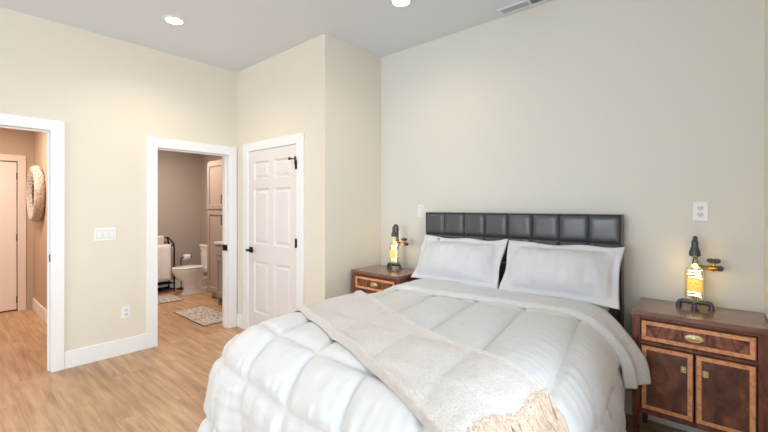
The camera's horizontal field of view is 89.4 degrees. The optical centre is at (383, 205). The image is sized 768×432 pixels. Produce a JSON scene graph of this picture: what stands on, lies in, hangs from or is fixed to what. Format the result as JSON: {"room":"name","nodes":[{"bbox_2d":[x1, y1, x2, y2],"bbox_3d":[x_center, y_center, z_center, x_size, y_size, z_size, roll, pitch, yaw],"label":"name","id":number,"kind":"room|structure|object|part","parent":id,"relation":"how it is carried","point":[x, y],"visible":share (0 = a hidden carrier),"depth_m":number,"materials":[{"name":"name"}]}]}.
{"room":"bedroom","nodes":[
{"label":"bedroom","id":0,"kind":"room"},
{"bbox_2d":[0,128,33,310],"bbox_3d":[-6.540,-0.080,3.370,0.100,2.960,5.330,0,0,41],"label":"wall","id":1,"kind":"structure","parent":0,"point":[12,141],"depth_m":5.25,"materials":[{"name":"beige paint"}]},
{"bbox_2d":[0,161,17,311],"bbox_3d":[-5.181,0.398,4.898,0.054,1.969,0.813,0,0,41],"label":"door","id":2,"kind":"structure","parent":1,"relation":"in","point":[8,170],"depth_m":5.13,"materials":[{"name":"beige paint"}]},
{"bbox_2d":[0,154,25,310],"bbox_3d":[-5.158,0.360,4.874,0.020,2.079,0.981,0,0,41],"label":"door frame","id":3,"kind":"structure","parent":1,"relation":"attached to","point":[21,159],"depth_m":5.20,"materials":[{"name":"beige wood"}]},
{"bbox_2d":[34,131,46,309],"bbox_3d":[-3.746,-0.080,4.438,2.725,2.960,0.056,0,0,41],"label":"wall","id":4,"kind":"structure","parent":0,"point":[40,138],"depth_m":4.91,"materials":[{"name":"beige paint"}]},
{"bbox_2d":[26,165,45,221],"bbox_3d":[-4.399,-0.155,4.895,0.717,0.717,0.104,0,0,41],"label":"woven wall basket","id":5,"kind":"object","parent":4,"relation":"attached to","point":[35,192],"visible":1,"depth_m":4.74,"materials":[{"name":"wicker"}]},
{"bbox_2d":[32,298,46,323],"bbox_3d":[-3.770,1.326,4.411,2.685,0.148,0.016,0,0,41],"label":"baseboard","id":6,"kind":"structure","parent":4,"relation":"attached to","point":[37,307],"depth_m":4.92,"materials":[{"name":"white wood"}]},
{"bbox_2d":[0,7,236,351],"bbox_3d":[-3.892,-0.080,2.058,0.058,2.960,6.815,0,0,41],"label":"wall","id":7,"kind":"structure","parent":0,"point":[110,95],"depth_m":3.55,"materials":[{"name":"beige paint"}]},
{"bbox_2d":[0,113,64,372],"bbox_3d":[-3.129,0.338,2.982,0.155,2.125,1.030,0,0,41],"label":"door frame","id":8,"kind":"structure","parent":7,"relation":"attached to","point":[55,129],"depth_m":3.28,"materials":[{"name":"white wood"}]},
{"bbox_2d":[94,227,115,240],"bbox_3d":[-2.551,0.258,3.553,0.012,0.118,0.164,0,0,41],"label":"light switch","id":9,"kind":"object","parent":7,"relation":"attached to","point":[100,234],"visible":1,"depth_m":3.55,"materials":[{"name":"white plastic"}]},
{"bbox_2d":[65,334,146,368],"bbox_3d":[-4.211,1.326,1.632,0.016,0.148,5.753,0,0,41],"label":"baseboard","id":10,"kind":"structure","parent":7,"relation":"attached to","point":[81,356],"depth_m":3.54,"materials":[{"name":"white wood"}]},
{"bbox_2d":[122,305,129,318],"bbox_3d":[-2.444,1.006,3.678,0.009,0.116,0.072,0,0,41],"label":"wall outlet","id":11,"kind":"object","parent":7,"relation":"attached to","point":[125,309],"visible":1,"depth_m":3.67,"materials":[{"name":"white plastic"}]},
{"bbox_2d":[147,137,236,348],"bbox_3d":[-2.072,0.360,4.202,0.155,2.080,0.932,0,0,41],"label":"door frame","id":12,"kind":"structure","parent":7,"relation":"attached to","point":[229,154],"depth_m":4.12,"materials":[{"name":"white wood"}]},
{"bbox_2d":[158,150,200,279],"bbox_3d":[-4.020,-0.080,6.188,0.100,2.960,2.130,0,0,41],"label":"wall","id":13,"kind":"structure","parent":0,"point":[179,173],"depth_m":6.70,"materials":[{"name":"beige paint"}]},
{"bbox_2d":[158,279,183,287],"bbox_3d":[-3.574,1.326,5.801,1.080,0.148,2.130,0,0,41],"label":"baseboard","id":14,"kind":"structure","parent":13,"relation":"attached to","point":[177,281],"depth_m":6.62,"materials":[{"name":"white"}]},
{"bbox_2d":[201,154,221,273],"bbox_3d":[-2.283,-0.080,6.158,2.765,2.960,0.100,0,0,41],"label":"wall","id":15,"kind":"structure","parent":0,"point":[205,159],"depth_m":6.87,"materials":[{"name":"beige paint"}]},
{"bbox_2d":[0,0,552,71],"bbox_3d":[-3.179,-1.600,1.905,7.900,0.080,7.716,0,0,41],"label":"ceiling","id":16,"kind":"structure","parent":0,"point":[233,35],"depth_m":3.28,"materials":[{"name":"white paint"}]},
{"bbox_2d":[162,15,185,24],"bbox_3d":[-1.761,-1.556,3.255,0.176,0.009,0.176,0,0,41],"label":"recessed light","id":17,"kind":"object","parent":16,"relation":"in","point":[171,19],"visible":1,"depth_m":3.25,"materials":[{"name":"white paint"}]},
{"bbox_2d":[389,0,412,6],"bbox_3d":[0.129,-1.556,2.952,0.176,0.009,0.176,0,0,41],"label":"recessed light","id":18,"kind":"object","parent":16,"relation":"in","point":[397,3],"visible":1,"depth_m":2.97,"materials":[{"name":"white paint"}]},
{"bbox_2d":[497,0,548,15],"bbox_3d":[1.115,-1.555,2.967,0.480,0.010,0.110,0,0,41],"label":"ceiling vent","id":19,"kind":"object","parent":16,"relation":"in","point":[523,4],"visible":1,"depth_m":3.02,"materials":[{"name":"white metal"}]},
{"bbox_2d":[237,33,334,314],"bbox_3d":[-1.086,-0.080,4.059,1.563,2.960,0.115,0,0,41],"label":"wall","id":20,"kind":"structure","parent":0,"point":[291,91],"depth_m":3.67,"materials":[{"name":"beige paint"}]},
{"bbox_2d":[237,314,242,328],"bbox_3d":[-1.121,1.326,4.003,1.543,0.148,0.016,0,0,41],"label":"baseboard","id":21,"kind":"structure","parent":20,"relation":"attached to","point":[239,317],"depth_m":4.45,"materials":[{"name":"white wood"}]},
{"bbox_2d":[246,144,296,326],"bbox_3d":[-1.181,0.392,4.044,0.911,1.992,0.102,0,0,41],"label":"door","id":22,"kind":"structure","parent":20,"relation":"in","point":[272,171],"depth_m":4.04,"materials":[{"name":"white painted wood"},{"name":"black metal"}]},
{"bbox_2d":[243,133,303,329],"bbox_3d":[-1.182,0.351,4.054,1.101,2.098,0.020,0,0,41],"label":"door frame","id":23,"kind":"structure","parent":20,"relation":"attached to","point":[298,139],"depth_m":3.86,"materials":[{"name":"white wood"}]},
{"bbox_2d":[0,287,686,431],"bbox_3d":[-3.179,1.440,1.905,7.900,0.080,7.716,0,0,41],"label":"floor","id":24,"kind":"structure","parent":0,"point":[163,387],"depth_m":3.06,"materials":[{"name":"brown wood"}]},
{"bbox_2d":[158,237,174,291],"bbox_3d":[-3.751,0.953,6.147,0.244,0.894,0.743,0,0,41],"label":"towel rack","id":25,"kind":"object","parent":24,"relation":"on","point":[168,282],"visible":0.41,"depth_m":6.34,"materials":[{"name":"black metal"}]},
{"bbox_2d":[158,235,163,244],"bbox_3d":[-3.671,0.610,6.236,0.091,0.260,0.222,0,0,41],"label":"hand towel","id":26,"kind":"object","parent":25,"relation":"hanging from","point":[160,238],"visible":0.24,"depth_m":6.27,"materials":[{"name":"beige fabric"}]},
{"bbox_2d":[158,244,170,281],"bbox_3d":[-3.665,0.909,6.079,0.072,0.582,0.592,0,0,41],"label":"bath towel","id":27,"kind":"object","parent":25,"relation":"hanging from","point":[164,251],"visible":0.36,"depth_m":6.21,"materials":[{"name":"white fabric"}]},
{"bbox_2d":[158,281,172,284],"bbox_3d":[-3.751,1.260,6.147,0.212,0.012,0.720,0,0,41],"label":"shelf","id":28,"kind":"object","parent":25,"relation":"attached to","point":[167,282],"depth_m":6.32,"materials":[{"name":"black metal"}]},
{"bbox_3d":[-3.483,0.953,6.353,0.127,0.893,0.024,0,0,7],"label":"post","id":29,"kind":"part","parent":25,"relation":"part of","materials":[{"name":"black metal"}]},
{"bbox_2d":[158,294,183,303],"bbox_3d":[-3.413,1.395,5.682,0.512,0.010,0.732,0,0,41],"label":"bath mat","id":30,"kind":"object","parent":24,"relation":"on","point":[162,299],"visible":0.44,"depth_m":5.81,"materials":[{"name":"grey fabric"}]},
{"bbox_2d":[176,256,191,289],"bbox_3d":[-3.383,1.127,6.572,0.140,0.546,0.245,0,0,41],"label":"toilet paper stand","id":31,"kind":"object","parent":24,"relation":"on","point":[180,288],"visible":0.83,"depth_m":6.53,"materials":[{"name":"black metal"}]},
{"bbox_2d":[182,254,190,259],"bbox_3d":[-3.358,0.870,6.600,0.104,0.104,0.100,0,0,41],"label":"toilet paper roll","id":32,"kind":"object","parent":31,"relation":"on","point":[186,256],"visible":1,"depth_m":6.57,"materials":[{"name":"white paper"}]},
{"bbox_2d":[172,244,207,294],"bbox_3d":[-3.052,1.022,6.282,0.455,0.757,0.705,0,0,41],"label":"toilet","id":33,"kind":"object","parent":24,"relation":"on","point":[193,277],"visible":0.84,"depth_m":6.16,"materials":[{"name":"white ceramic"}]},
{"bbox_3d":[-3.126,1.002,6.197,0.380,0.019,0.480,0,0,41],"label":"seat","id":34,"kind":"part","parent":33,"relation":"part of","materials":[{"name":"white ceramic"}]},
{"bbox_3d":[-3.126,0.971,6.197,0.380,0.023,0.480,0,0,41],"label":"lid","id":35,"kind":"part","parent":33,"relation":"part of","materials":[{"name":"white ceramic"}]},
{"bbox_3d":[-2.890,0.845,6.469,0.430,0.330,0.190,0,0,41],"label":"tank","id":36,"kind":"part","parent":33,"relation":"part of","materials":[{"name":"white ceramic"}]},
{"bbox_2d":[173,306,221,325],"bbox_3d":[-2.297,1.395,4.954,0.892,0.010,0.412,0,0,41],"label":"bath mat","id":37,"kind":"object","parent":24,"relation":"on","point":[203,316],"visible":0.77,"depth_m":4.93,"materials":[{"name":"grey fabric"}]},
{"bbox_2d":[207,160,221,297],"bbox_3d":[-2.395,0.360,5.902,0.550,2.080,0.414,0,0,41],"label":"linen cabinet","id":38,"kind":"object","parent":24,"relation":"on","point":[214,168],"visible":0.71,"depth_m":5.84,"materials":[{"name":"beige paint"}]},
{"bbox_3d":[-2.503,-0.307,5.778,0.524,0.705,0.022,0,0,41],"label":"door","id":39,"kind":"part","parent":38,"relation":"part of","materials":[{"name":"beige paint"}]},
{"bbox_3d":[-2.503,0.677,5.778,0.524,1.225,0.022,0,0,41],"label":"door","id":40,"kind":"part","parent":38,"relation":"part of","materials":[{"name":"beige paint"}]},
{"bbox_2d":[214,241,221,304],"bbox_3d":[-1.850,0.900,5.353,0.986,1.000,0.540,0,0,41],"label":"bathroom vanity","id":41,"kind":"object","parent":24,"relation":"on","point":[218,258],"visible":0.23,"depth_m":5.43,"materials":[{"name":"beige paint"}]},
{"bbox_3d":[-2.195,0.980,5.328,0.465,0.560,0.020,0,0,41],"label":"door","id":42,"kind":"part","parent":41,"relation":"part of","materials":[{"name":"beige paint"}]},
{"bbox_3d":[-2.195,0.620,5.328,0.465,0.140,0.020,0,0,41],"label":"drawer","id":43,"kind":"part","parent":41,"relation":"part of","materials":[{"name":"beige paint"}]},
{"bbox_2d":[351,265,419,293],"bbox_3d":[0.034,1.000,3.632,0.576,0.800,0.410,0,0,41],"label":"nightstand","id":44,"kind":"object","parent":24,"relation":"on","point":[376,278],"visible":0.34,"depth_m":3.52,"materials":[{"name":"brown wood"}]},
{"bbox_3d":[-0.275,1.013,3.676,0.038,0.774,0.038,0,0,41],"label":"leg","id":45,"kind":"part","parent":44,"relation":"part of","materials":[{"name":"brown wood"}]},
{"bbox_3d":[-0.083,0.708,3.496,0.481,0.117,0.019,0,0,41],"label":"drawer","id":46,"kind":"part","parent":44,"relation":"part of","materials":[{"name":"brown wood"}]},
{"bbox_2d":[387,224,407,268],"bbox_3d":[0.129,0.388,3.738,0.214,0.424,0.122,0,0,3],"label":"lamp","id":47,"kind":"object","parent":44,"relation":"on","point":[393,253],"visible":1,"depth_m":3.73,"materials":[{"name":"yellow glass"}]},
{"bbox_2d":[389,245,398,261],"bbox_3d":[0.097,0.424,3.739,0.096,0.254,0.056,0,0,41],"label":"bottle","id":48,"kind":"object","parent":47,"relation":"on","point":[393,253],"depth_m":3.74,"materials":[{"name":"yellow"}]},
{"bbox_3d":[0.122,1.013,3.332,0.038,0.774,0.038,0,0,41],"label":"leg","id":49,"kind":"part","parent":44,"relation":"part of","materials":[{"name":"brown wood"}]},
{"bbox_2d":[426,212,623,327],"bbox_3d":[0.348,0.729,2.350,1.572,1.343,2.088,0,0,41],"label":"headboard","id":50,"kind":"object","parent":24,"relation":"on","point":[600,230],"visible":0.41,"depth_m":2.92,"materials":[{"name":"grey leather"}]},
{"bbox_2d":[198,278,650,431],"bbox_3d":[0.246,0.971,2.198,1.929,0.745,2.079,0,0,41],"label":"comforter","id":51,"kind":"object","parent":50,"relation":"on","point":[284,373],"visible":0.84,"depth_m":1.80,"materials":[{"name":"white fabric"}]},
{"bbox_2d":[293,290,569,431],"bbox_3d":[-0.012,0.837,2.029,0.666,0.516,2.097,0,0,-26],"label":"throw blanket","id":52,"kind":"object","parent":51,"relation":"on","point":[448,385],"visible":0.94,"depth_m":1.41,"materials":[{"name":"beige fabric"}]},
{"bbox_2d":[411,234,507,287],"bbox_3d":[0.589,0.436,3.161,0.278,0.374,0.812,0,0,-44],"label":"pillow","id":53,"kind":"object","parent":51,"relation":"on","point":[475,262],"visible":0.98,"depth_m":3.04,"materials":[{"name":"white fabric"}]},
{"bbox_2d":[499,240,624,309],"bbox_3d":[1.182,0.441,2.647,0.771,0.364,0.269,0,0,40],"label":"pillow","id":54,"kind":"object","parent":51,"relation":"on","point":[587,273],"visible":0.98,"depth_m":2.54,"materials":[{"name":"white fabric"}]},
{"bbox_2d":[631,297,767,431],"bbox_3d":[1.778,1.000,2.211,0.576,0.800,0.410,0,0,41],"label":"nightstand","id":55,"kind":"object","parent":24,"relation":"on","point":[708,369],"visible":0.98,"depth_m":2.06,"materials":[{"name":"brown wood"}]},
{"bbox_3d":[1.469,1.013,2.255,0.038,0.774,0.038,0,0,41],"label":"leg","id":56,"kind":"part","parent":55,"relation":"part of","materials":[{"name":"brown wood"}]},
{"bbox_3d":[1.693,1.013,2.515,0.038,0.774,0.038,0,0,41],"label":"leg","id":57,"kind":"part","parent":55,"relation":"part of","materials":[{"name":"brown wood"}]},
{"bbox_3d":[1.569,0.975,2.155,0.237,0.366,0.019,0,0,41],"label":"door","id":58,"kind":"part","parent":55,"relation":"part of","materials":[{"name":"brown wood"}]},
{"bbox_3d":[1.615,0.885,2.092,0.024,0.034,0.016,0,0,41],"label":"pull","id":59,"kind":"part","parent":55,"relation":"part of","materials":[{"name":"gold metal"}]},
{"bbox_3d":[1.650,0.708,2.063,0.084,0.042,0.015,0,0,41],"label":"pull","id":60,"kind":"part","parent":55,"relation":"part of","materials":[{"name":"gold metal"}]},
{"bbox_3d":[1.661,0.708,2.075,0.481,0.117,0.019,0,0,41],"label":"drawer","id":61,"kind":"part","parent":55,"relation":"part of","materials":[{"name":"brown wood"}]},
{"bbox_2d":[676,236,723,310],"bbox_3d":[1.859,0.388,2.279,0.214,0.424,0.122,0,0,3],"label":"lamp","id":62,"kind":"object","parent":55,"relation":"on","point":[694,284],"visible":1,"depth_m":2.27,"materials":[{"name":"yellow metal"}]},
{"bbox_2d":[687,270,705,300],"bbox_3d":[1.827,0.424,2.280,0.096,0.254,0.056,0,0,41],"label":"bottle","id":63,"kind":"object","parent":62,"relation":"on","point":[694,284],"depth_m":2.27,"materials":[{"name":"yellow glass"}]},
{"bbox_3d":[1.684,0.885,2.032,0.024,0.034,0.016,0,0,41],"label":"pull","id":64,"kind":"part","parent":55,"relation":"part of","materials":[{"name":"gold metal"}]},
{"bbox_3d":[1.753,0.975,1.996,0.237,0.366,0.019,0,0,41],"label":"door","id":65,"kind":"part","parent":55,"relation":"part of","materials":[{"name":"brown wood"}]},
{"bbox_3d":[1.866,1.013,1.911,0.038,0.774,0.038,0,0,41],"label":"leg","id":66,"kind":"part","parent":55,"relation":"part of","materials":[{"name":"brown wood"}]},
{"bbox_2d":[335,38,380,296],"bbox_3d":[-0.288,-0.080,3.875,0.115,2.960,0.651,0,0,41],"label":"wall","id":67,"kind":"structure","parent":0,"point":[357,70],"depth_m":3.80,"materials":[{"name":"beige paint"}]},
{"bbox_2d":[381,0,764,391],"bbox_3d":[1.096,-0.080,3.183,3.112,2.960,0.115,0,0,41],"label":"wall","id":68,"kind":"structure","parent":0,"point":[644,111],"depth_m":2.71,"materials":[{"name":"white paint"}]},
{"bbox_2d":[418,205,423,216],"bbox_3d":[0.353,0.048,3.743,0.072,0.118,0.012,0,0,41],"label":"light switch","id":69,"kind":"object","parent":68,"relation":"attached to","point":[420,207],"visible":1,"depth_m":3.74,"materials":[{"name":"white plastic"}]},
{"bbox_2d":[624,391,706,431],"bbox_3d":[1.061,1.326,3.127,2.871,0.148,0.016,0,0,41],"label":"baseboard","id":70,"kind":"structure","parent":68,"relation":"attached to","point":[628,395],"depth_m":2.50,"materials":[{"name":"white wood"}]},
{"bbox_2d":[693,202,707,220],"bbox_3d":[1.936,0.033,2.374,0.072,0.116,0.009,0,0,41],"label":"wall outlet","id":71,"kind":"object","parent":68,"relation":"attached to","point":[700,209],"visible":1,"depth_m":2.37,"materials":[{"name":"white plastic"}]},
{"bbox_2d":[697,212,703,216],"bbox_3d":[1.934,0.053,2.372,0.034,0.028,0.003,0,0,41],"label":"receptacle","id":72,"kind":"object","parent":71,"relation":"attached to","point":[699,214],"depth_m":2.37,"materials":[{"name":"grey plastic"}]},
{"bbox_2d":[765,0,767,322],"bbox_3d":[-0.252,-0.080,-0.665,0.110,2.960,7.466,0,0,41],"label":"wall","id":73,"kind":"structure","parent":0,"point":[766,1],"depth_m":2.10,"materials":[{"name":"beige paint"}]}
]}

